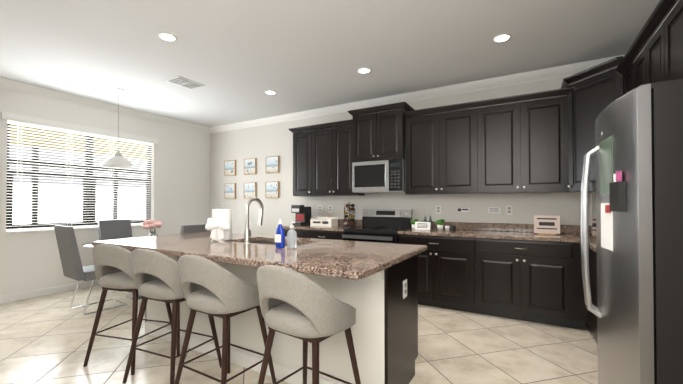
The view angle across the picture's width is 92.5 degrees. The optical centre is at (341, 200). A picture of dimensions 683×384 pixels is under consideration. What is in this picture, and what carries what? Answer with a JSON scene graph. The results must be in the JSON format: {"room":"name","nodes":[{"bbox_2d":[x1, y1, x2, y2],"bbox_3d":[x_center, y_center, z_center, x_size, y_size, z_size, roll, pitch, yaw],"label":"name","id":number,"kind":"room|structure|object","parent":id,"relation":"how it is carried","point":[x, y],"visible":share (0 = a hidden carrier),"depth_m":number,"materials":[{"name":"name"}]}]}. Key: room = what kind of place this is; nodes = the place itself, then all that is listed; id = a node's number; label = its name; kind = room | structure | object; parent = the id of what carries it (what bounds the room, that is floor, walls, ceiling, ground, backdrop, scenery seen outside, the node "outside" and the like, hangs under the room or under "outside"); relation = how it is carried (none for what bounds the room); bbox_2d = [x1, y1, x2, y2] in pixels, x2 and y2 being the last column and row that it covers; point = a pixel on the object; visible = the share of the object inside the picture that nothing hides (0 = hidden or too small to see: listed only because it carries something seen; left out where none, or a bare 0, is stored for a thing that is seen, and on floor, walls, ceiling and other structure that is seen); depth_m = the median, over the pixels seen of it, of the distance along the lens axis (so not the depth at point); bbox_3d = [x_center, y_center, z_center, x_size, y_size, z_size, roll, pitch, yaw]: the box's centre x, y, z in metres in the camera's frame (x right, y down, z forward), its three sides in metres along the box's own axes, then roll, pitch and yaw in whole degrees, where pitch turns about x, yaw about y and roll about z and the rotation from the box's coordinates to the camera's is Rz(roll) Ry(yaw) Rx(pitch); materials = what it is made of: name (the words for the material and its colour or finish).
{"room":"dining room and kitchen","nodes":[
{"label":"dining room and kitchen","id":0,"kind":"room"},
{"bbox_2d":[0,87,209,294],"bbox_3d":[-4.125,-0.109,4.652,0.150,2.840,5.200,0,-1,30],"label":"wall","id":1,"kind":"structure","parent":0,"point":[180,176],"depth_m":5.09,"materials":[{"name":"white paint"}]},
{"bbox_2d":[0,279,98,303],"bbox_3d":[-4.047,1.260,4.608,0.014,0.100,5.170,0,-1,30],"label":"baseboard","id":2,"kind":"structure","parent":1,"relation":"attached to","point":[35,293],"depth_m":4.50,"materials":[{"name":"white wood"}]},
{"bbox_2d":[6,124,150,233],"bbox_3d":[-3.878,-0.304,5.054,0.179,1.480,1.902,0,-1,30],"label":"window","id":3,"kind":"structure","parent":1,"relation":"in","point":[93,223],"depth_m":5.01,"materials":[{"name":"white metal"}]},
{"bbox_2d":[1,112,157,231],"bbox_3d":[-3.848,-0.351,5.032,0.115,1.528,2.010,0,-1,30],"label":"window blinds","id":4,"kind":"object","parent":3,"relation":"attached to","point":[29,121],"visible":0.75,"depth_m":4.81,"materials":[{"name":"white plastic"}]},
{"bbox_2d":[0,77,207,131],"bbox_3d":[-4.014,-1.480,4.617,0.095,0.100,4.980,0,-1,30],"label":"crown molding","id":5,"kind":"structure","parent":1,"relation":"attached to","point":[4,83],"depth_m":4.97,"materials":[{"name":"white paint"}]},
{"bbox_2d":[0,285,597,383],"bbox_3d":[-1.069,1.314,2.879,7.300,0.050,5.600,0,-1,30],"label":"floor","id":6,"kind":"structure","parent":0,"point":[44,339],"depth_m":2.81,"materials":[{"name":"tile"}]},
{"bbox_2d":[54,225,127,314],"bbox_3d":[-3.002,0.797,3.947,0.450,1.010,0.624,0,-1,34],"label":"dining chair","id":7,"kind":"object","parent":6,"relation":"on","point":[72,267],"visible":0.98,"depth_m":3.72,"materials":[{"name":"grey fabric"}]},
{"bbox_2d":[98,219,131,291],"bbox_3d":[-3.330,0.810,5.015,0.624,1.010,0.450,0,-1,30],"label":"dining chair","id":8,"kind":"object","parent":6,"relation":"on","point":[110,229],"visible":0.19,"depth_m":5.11,"materials":[{"name":"grey fabric"}]},
{"bbox_2d":[83,236,147,299],"bbox_3d":[-2.679,0.933,4.558,1.460,0.754,1.460,0,-1,30],"label":"dining table","id":9,"kind":"object","parent":6,"relation":"on","point":[128,296],"visible":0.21,"depth_m":4.38,"materials":[{"name":"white glass"}]},
{"bbox_2d":[142,219,161,236],"bbox_3d":[-2.633,0.412,4.573,0.270,0.294,0.260,0,-1,30],"label":"vase","id":10,"kind":"object","parent":9,"relation":"on","point":[149,224],"visible":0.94,"depth_m":4.51,"materials":[{"name":"clear glass"}]},
{"bbox_2d":[83,244,171,374],"bbox_3d":[-1.707,0.811,2.672,0.503,0.956,0.501,0,-1,16],"label":"stool","id":11,"kind":"object","parent":6,"relation":"on","point":[113,269],"visible":0.56,"depth_m":2.49,"materials":[{"name":"fabric"}]},
{"bbox_2d":[122,249,221,383],"bbox_3d":[-1.231,0.807,2.398,0.503,0.956,0.501,0,-1,24],"label":"stool","id":12,"kind":"object","parent":6,"relation":"on","point":[156,275],"visible":0.67,"depth_m":2.21,"materials":[{"name":"fabric"}]},
{"bbox_2d":[180,224,211,233],"bbox_3d":[-1.965,0.799,4.092,0.624,1.010,0.450,0,-1,30],"label":"dining chair","id":13,"kind":"object","parent":6,"relation":"on","point":[185,229],"visible":0.06,"depth_m":3.86,"materials":[{"name":"grey fabric"}]},
{"bbox_2d":[174,255,275,383],"bbox_3d":[-0.761,0.804,2.116,0.503,0.956,0.501,0,-1,31],"label":"stool","id":14,"kind":"object","parent":6,"relation":"on","point":[210,287],"visible":0.98,"depth_m":1.93,"materials":[{"name":"fabric"}]},
{"bbox_2d":[145,257,417,383],"bbox_3d":[-0.682,0.844,2.829,2.547,0.889,0.749,0,-1,30],"label":"kitchen island","id":15,"kind":"object","parent":6,"relation":"on","point":[374,285],"depth_m":2.20,"materials":[{"name":"white paint"}]},
{"bbox_2d":[92,233,426,280],"bbox_3d":[-0.752,0.386,2.719,2.620,0.058,1.180,0,-1,30],"label":"island countertop","id":16,"kind":"structure","parent":15,"relation":"on","point":[346,260],"depth_m":2.25,"materials":[{"name":"brown stone"}]},
{"bbox_2d":[205,203,231,240],"bbox_3d":[-1.065,0.193,2.908,0.231,0.332,0.229,0,-1,30],"label":"paper towel","id":17,"kind":"object","parent":16,"relation":"on","point":[220,225],"visible":1,"depth_m":2.86,"materials":[{"name":"white paper"}]},
{"bbox_2d":[243,197,263,243],"bbox_3d":[-0.726,0.165,2.752,0.099,0.384,0.221,0,-1,30],"label":"faucet","id":18,"kind":"object","parent":16,"relation":"on","point":[247,233],"depth_m":2.69,"materials":[{"name":"silver metal"}]},
{"bbox_2d":[275,219,284,247],"bbox_3d":[-0.462,0.246,2.461,0.084,0.215,0.052,0,-1,30],"label":"soap bottle","id":19,"kind":"object","parent":16,"relation":"on","point":[280,234],"depth_m":2.44,"materials":[{"name":"blue plastic"}]},
{"bbox_2d":[287,221,296,248],"bbox_3d":[-0.368,0.254,2.425,0.071,0.197,0.072,0,-1,0],"label":"soap bottle","id":20,"kind":"object","parent":16,"relation":"on","point":[291,238],"depth_m":2.40,"materials":[{"name":"clear"}]},
{"bbox_2d":[403,279,406,298],"bbox_3d":[0.433,0.601,2.221,0.006,0.116,0.070,0,-1,30],"label":"outlet","id":21,"kind":"object","parent":15,"relation":"attached to","point":[404,280],"depth_m":2.22,"materials":[{"name":"white plastic"}]},
{"bbox_2d":[283,227,305,237],"bbox_3d":[-0.597,0.880,5.249,0.442,0.875,0.622,0,-1,30],"label":"base cabinet","id":22,"kind":"object","parent":6,"relation":"on","point":[302,234],"depth_m":4.91,"materials":[{"name":"black wood"}]},
{"bbox_2d":[257,265,360,383],"bbox_3d":[-0.186,0.800,1.775,0.503,0.956,0.501,-1,-1,36],"label":"stool","id":23,"kind":"object","parent":6,"relation":"on","point":[298,305],"visible":1,"depth_m":1.59,"materials":[{"name":"fabric"}]},
{"bbox_2d":[306,231,343,239],"bbox_3d":[-0.156,0.877,4.995,0.820,0.875,0.622,0,-1,30],"label":"base cabinet","id":24,"kind":"object","parent":6,"relation":"on","point":[334,235],"depth_m":4.68,"materials":[{"name":"black wood"}]},
{"bbox_2d":[286,225,349,230],"bbox_3d":[-0.307,0.419,5.080,1.159,0.040,0.636,0,-1,30],"label":"countertop","id":25,"kind":"structure","parent":24,"relation":"on","point":[305,227],"depth_m":4.79,"materials":[{"name":"brown stone"}]},
{"bbox_2d":[291,205,310,225],"bbox_3d":[-0.655,0.239,5.318,0.190,0.325,0.302,0,-1,30],"label":"coffee maker","id":26,"kind":"object","parent":25,"relation":"on","point":[302,215],"visible":0.85,"depth_m":5.26,"materials":[{"name":"black plastic"}]},
{"bbox_2d":[310,214,337,226],"bbox_3d":[-0.270,0.303,5.084,0.380,0.190,0.201,0,-1,30],"label":"crate","id":27,"kind":"object","parent":25,"relation":"on","point":[329,221],"visible":1,"depth_m":5.02,"materials":[{"name":"white wood"}]},
{"bbox_2d":[344,202,354,226],"bbox_3d":[0.118,0.214,4.978,0.170,0.366,0.170,0,-1,30],"label":"pod carousel","id":28,"kind":"object","parent":25,"relation":"on","point":[351,216],"visible":1,"depth_m":4.94,"materials":[{"name":"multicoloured plastic"}]},
{"bbox_2d":[342,209,411,243],"bbox_3d":[0.501,0.717,4.546,0.754,1.185,0.733,0,-1,30],"label":"range","id":29,"kind":"object","parent":6,"relation":"on","point":[382,225],"visible":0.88,"depth_m":4.64,"materials":[{"name":"black metal"}]},
{"bbox_2d":[398,235,481,313],"bbox_3d":[1.287,0.867,4.167,0.972,0.875,0.622,0,-1,30],"label":"base cabinet","id":30,"kind":"object","parent":6,"relation":"on","point":[450,270],"depth_m":3.84,"materials":[{"name":"black wood"}]},
{"bbox_2d":[482,239,577,328],"bbox_3d":[2.026,0.862,3.742,0.975,0.875,0.622,0,-1,30],"label":"base cabinet","id":31,"kind":"object","parent":6,"relation":"on","point":[523,272],"depth_m":3.43,"materials":[{"name":"black wood"}]},
{"bbox_2d":[398,227,591,242],"bbox_3d":[1.959,0.403,3.778,2.527,0.040,0.636,0,-1,30],"label":"countertop","id":32,"kind":"structure","parent":31,"relation":"on","point":[538,238],"depth_m":3.67,"materials":[{"name":"brown stone"}]},
{"bbox_2d":[410,219,418,228],"bbox_3d":[0.993,0.321,4.458,0.117,0.140,0.109,0,-1,30],"label":"plant","id":33,"kind":"object","parent":32,"relation":"on","point":[412,222],"visible":0.65,"depth_m":4.43,"materials":[{"name":"green plant"}]},
{"bbox_2d":[415,222,430,229],"bbox_3d":[1.070,0.336,4.306,0.200,0.106,0.055,0,-1,30],"label":"sign","id":34,"kind":"object","parent":32,"relation":"on","point":[422,225],"visible":1,"depth_m":4.29,"materials":[{"name":"white plastic"}]},
{"bbox_2d":[423,213,432,228],"bbox_3d":[1.183,0.278,4.481,0.130,0.225,0.058,0,-1,30],"label":"bottles","id":35,"kind":"object","parent":32,"relation":"on","point":[431,223],"visible":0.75,"depth_m":4.45,"materials":[{"name":"clear glass"}]},
{"bbox_2d":[435,219,444,229],"bbox_3d":[1.298,0.315,4.306,0.122,0.147,0.114,0,-1,30],"label":"plant","id":36,"kind":"object","parent":32,"relation":"on","point":[440,223],"visible":1,"depth_m":4.27,"materials":[{"name":"green plant"}]},
{"bbox_2d":[445,225,455,230],"bbox_3d":[1.396,0.355,4.194,0.131,0.065,0.070,0,-1,30],"label":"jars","id":37,"kind":"object","parent":32,"relation":"on","point":[452,227],"visible":1,"depth_m":4.18},
{"bbox_2d":[534,215,559,234],"bbox_3d":[2.308,0.276,3.679,0.250,0.211,0.130,0,-1,30],"label":"welcome sign","id":38,"kind":"object","parent":32,"relation":"on","point":[546,225],"visible":1,"depth_m":3.66,"materials":[{"name":"beige wood"}]},
{"bbox_2d":[578,243,596,341],"bbox_3d":[2.511,0.850,2.800,0.600,0.875,1.772,0,-1,30],"label":"base cabinet","id":39,"kind":"object","parent":6,"relation":"on","point":[584,315],"depth_m":3.02,"materials":[{"name":"black wood"}]},
{"bbox_2d":[589,239,596,254],"bbox_3d":[2.338,0.387,2.539,0.635,0.040,1.136,0,-1,30],"label":"countertop","id":40,"kind":"structure","parent":39,"relation":"on","point":[592,244],"depth_m":2.75,"materials":[{"name":"brown stone"}]},
{"bbox_2d":[580,79,682,383],"bbox_3d":[1.733,0.385,1.693,0.788,1.780,0.905,0,-1,30],"label":"fridge","id":41,"kind":"object","parent":6,"relation":"on","point":[637,210],"visible":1,"depth_m":1.43,"materials":[{"name":"silver metal"}]},
{"bbox_2d":[0,0,659,127],"bbox_3d":[-1.069,-1.591,2.914,7.300,0.080,5.600,0,-1,30],"label":"ceiling","id":42,"kind":"structure","parent":0,"point":[237,58],"depth_m":3.29,"materials":[{"name":"white paint"}]},
{"bbox_2d":[100,88,134,167],"bbox_3d":[-3.077,-0.998,4.511,0.396,1.064,0.396,0,-1,30],"label":"pendant lamp","id":43,"kind":"object","parent":42,"relation":"hanging from","point":[117,160],"visible":1,"depth_m":4.47,"materials":[{"name":"silver metal"}]},
{"bbox_2d":[158,32,176,41],"bbox_3d":[-1.645,-1.544,3.095,0.163,0.008,0.163,0,-1,-15],"label":"recessed light","id":44,"kind":"object","parent":42,"relation":"in","point":[165,36],"depth_m":3.08,"materials":[{"name":"white"}]},
{"bbox_2d":[164,76,204,89],"bbox_3d":[-2.043,-1.526,4.269,0.300,0.016,0.380,0,-1,30],"label":"ceiling vent","id":45,"kind":"object","parent":42,"relation":"in","point":[184,82],"visible":1,"depth_m":4.23,"materials":[{"name":"white metal"}]},
{"bbox_2d":[265,90,275,94],"bbox_3d":[-1.005,-1.525,4.630,0.163,0.008,0.163,0,-1,-15],"label":"recessed light","id":46,"kind":"object","parent":42,"relation":"in","point":[270,92],"depth_m":4.63,"materials":[{"name":"white glass"}]},
{"bbox_2d":[357,68,370,73],"bbox_3d":[0.268,-1.535,3.876,0.163,0.008,0.163,0,-1,-15],"label":"recessed light","id":47,"kind":"object","parent":42,"relation":"in","point":[362,70],"depth_m":3.87,"materials":[{"name":"white glass"}]},
{"bbox_2d":[492,34,510,42],"bbox_3d":[1.528,-1.544,3.117,0.163,0.008,0.163,0,-1,-15],"label":"recessed light","id":48,"kind":"object","parent":42,"relation":"in","point":[500,38],"depth_m":3.12,"materials":[{"name":"white"}]},
{"bbox_2d":[210,69,610,235],"bbox_3d":[0.264,-0.102,5.216,7.200,2.840,0.150,0,-1,30],"label":"wall","id":49,"kind":"structure","parent":0,"point":[259,143],"depth_m":5.35,"materials":[{"name":"white paint"}]},
{"bbox_2d":[224,160,235,175],"bbox_3d":[-2.229,-0.646,6.545,0.304,0.304,0.032,0,-1,30],"label":"picture frame","id":50,"kind":"object","parent":49,"relation":"attached to","point":[229,167],"visible":1,"depth_m":6.53,"materials":[{"name":"paper"}]},
{"bbox_2d":[224,183,235,198],"bbox_3d":[-2.229,-0.186,6.539,0.304,0.304,0.032,0,-1,30],"label":"picture frame","id":51,"kind":"object","parent":49,"relation":"attached to","point":[229,190],"visible":1,"depth_m":6.52,"materials":[{"name":"paper"}]},
{"bbox_2d":[244,158,256,174],"bbox_3d":[-1.752,-0.649,6.271,0.304,0.304,0.032,0,-1,30],"label":"picture frame","id":52,"kind":"object","parent":49,"relation":"attached to","point":[250,166],"visible":1,"depth_m":6.25,"materials":[{"name":"paper"}]},
{"bbox_2d":[244,182,256,198],"bbox_3d":[-1.752,-0.189,6.265,0.304,0.304,0.032,0,-1,30],"label":"picture frame","id":53,"kind":"object","parent":49,"relation":"attached to","point":[250,189],"visible":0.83,"depth_m":6.25,"materials":[{"name":"paper"}]},
{"bbox_2d":[265,181,278,197],"bbox_3d":[-1.266,-0.193,5.986,0.304,0.304,0.032,0,-1,30],"label":"picture frame","id":54,"kind":"object","parent":49,"relation":"attached to","point":[272,189],"visible":0.98,"depth_m":5.97,"materials":[{"name":"paper"}]},
{"bbox_2d":[266,156,278,172],"bbox_3d":[-1.266,-0.653,5.992,0.304,0.304,0.032,0,-1,30],"label":"picture frame","id":55,"kind":"object","parent":49,"relation":"attached to","point":[272,164],"visible":1,"depth_m":5.98,"materials":[{"name":"paper"}]},
{"bbox_2d":[293,125,316,195],"bbox_3d":[-0.525,-0.621,5.393,0.442,1.101,0.332,0,-1,30],"label":"upper cabinet","id":56,"kind":"object","parent":49,"relation":"attached to","point":[304,143],"depth_m":5.24,"materials":[{"name":"black wood"}]},
{"bbox_2d":[317,120,364,195],"bbox_3d":[-0.082,-0.624,5.139,0.823,1.101,0.332,0,-1,30],"label":"upper cabinet","id":57,"kind":"object","parent":49,"relation":"attached to","point":[334,170],"depth_m":4.97,"materials":[{"name":"black wood"}]},
{"bbox_2d":[349,102,412,163],"bbox_3d":[0.587,-0.922,4.716,0.758,0.736,0.406,0,-1,30],"label":"upper cabinet","id":58,"kind":"object","parent":49,"relation":"attached to","point":[374,136],"depth_m":4.52,"materials":[{"name":"black wood"}]},
{"bbox_2d":[352,159,404,192],"bbox_3d":[0.572,-0.331,4.682,0.754,0.435,0.461,0,-1,30],"label":"microwave","id":59,"kind":"object","parent":58,"relation":"attached to","point":[383,176],"visible":1,"depth_m":4.50,"materials":[{"name":"silver metal"}]},
{"bbox_2d":[204,55,635,133],"bbox_3d":[0.203,-1.474,5.127,6.900,0.100,0.095,0,-1,30],"label":"crown molding","id":60,"kind":"structure","parent":49,"relation":"attached to","point":[537,75],"depth_m":4.50,"materials":[{"name":"white paint"}]},
{"bbox_2d":[436,206,440,213],"bbox_3d":[1.333,0.129,4.504,0.070,0.116,0.006,0,-1,30],"label":"wall outlet","id":61,"kind":"object","parent":49,"relation":"attached to","point":[438,208],"depth_m":4.50,"materials":[{"name":"white plastic"}]},
{"bbox_2d":[405,104,484,194],"bbox_3d":[1.358,-0.601,4.311,0.975,1.035,0.332,0,-1,30],"label":"upper cabinet","id":62,"kind":"object","parent":49,"relation":"attached to","point":[445,152],"depth_m":4.14,"materials":[{"name":"black wood"}]},
{"bbox_2d":[457,208,468,211],"bbox_3d":[1.615,0.127,4.343,0.150,0.050,0.003,0,-1,30],"label":"wall outlet","id":63,"kind":"object","parent":49,"relation":"attached to","point":[458,209],"depth_m":4.34,"materials":[{"name":"white plastic"}]},
{"bbox_2d":[338,219,591,234],"bbox_3d":[1.265,0.342,4.531,4.433,0.099,0.023,0,-1,30],"label":"backsplash","id":64,"kind":"structure","parent":49,"relation":"attached to","point":[564,229],"depth_m":4.12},
{"bbox_2d":[488,207,499,212],"bbox_3d":[1.941,0.128,4.157,0.140,0.075,0.003,0,-1,30],"label":"wall outlet","id":65,"kind":"object","parent":49,"relation":"attached to","point":[491,210],"depth_m":4.16,"materials":[{"name":"white plastic"}]},
{"bbox_2d":[485,100,528,193],"bbox_3d":[1.926,-0.605,3.985,0.579,1.035,0.332,0,-1,30],"label":"upper cabinet","id":66,"kind":"object","parent":49,"relation":"attached to","point":[506,125],"depth_m":3.80,"materials":[{"name":"black wood"}]},
{"bbox_2d":[506,206,511,214],"bbox_3d":[2.087,0.124,4.071,0.070,0.116,0.006,0,-1,30],"label":"wall outlet","id":67,"kind":"object","parent":49,"relation":"attached to","point":[508,208],"depth_m":4.07,"materials":[{"name":"white plastic"}]},
{"bbox_2d":[529,96,560,192],"bbox_3d":[2.296,-0.608,3.772,0.518,1.035,0.332,0,-1,30],"label":"upper cabinet","id":68,"kind":"object","parent":49,"relation":"attached to","point":[544,144],"depth_m":3.61,"materials":[{"name":"black wood"}]},
{"bbox_2d":[557,52,628,191],"bbox_3d":[2.691,-0.702,3.297,0.764,1.211,0.765,0,-1,30],"label":"upper cabinet","id":69,"kind":"object","parent":49,"relation":"attached to","point":[582,102],"depth_m":3.36,"materials":[{"name":"black wood"}]},
{"bbox_2d":[621,56,628,95],"bbox_3d":[2.614,-0.654,2.728,0.331,1.101,0.415,0,-1,30],"label":"upper cabinet","id":70,"kind":"object","parent":49,"relation":"attached to","point":[624,67],"depth_m":2.89,"materials":[{"name":"black wood"}]},
{"bbox_2d":[629,40,640,90],"bbox_3d":[2.452,-0.657,2.447,0.331,1.101,0.478,0,-1,30],"label":"upper cabinet","id":71,"kind":"object","parent":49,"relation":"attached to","point":[634,68],"depth_m":2.62,"materials":[{"name":"black wood"}]},
{"bbox_2d":[641,4,664,84],"bbox_3d":[2.275,-0.661,2.138,0.331,1.101,0.478,0,-1,30],"label":"upper cabinet","id":72,"kind":"object","parent":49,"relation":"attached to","point":[653,55],"depth_m":2.23,"materials":[{"name":"black wood"}]},
{"bbox_2d":[636,0,678,58],"bbox_3d":[2.256,-1.514,1.868,0.095,0.100,3.500,0,-1,30],"label":"crown molding","id":73,"kind":"structure","parent":49,"relation":"attached to","point":[678,0],"depth_m":2.89,"materials":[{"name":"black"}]},
{"bbox_2d":[665,0,682,80],"bbox_3d":[2.054,-0.901,1.757,0.331,0.631,0.528,0,-1,30],"label":"upper cabinet","id":74,"kind":"object","parent":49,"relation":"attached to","point":[674,21],"depth_m":1.94,"materials":[{"name":"black wood"}]},
{"label":"outside","id":75,"kind":"structure","parent":0,"visible":0},
{"bbox_2d":[9,124,147,224],"bbox_3d":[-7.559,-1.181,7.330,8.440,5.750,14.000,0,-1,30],"label":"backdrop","id":76,"kind":"structure","parent":75,"point":[29,216],"depth_m":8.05,"materials":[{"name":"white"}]}
]}

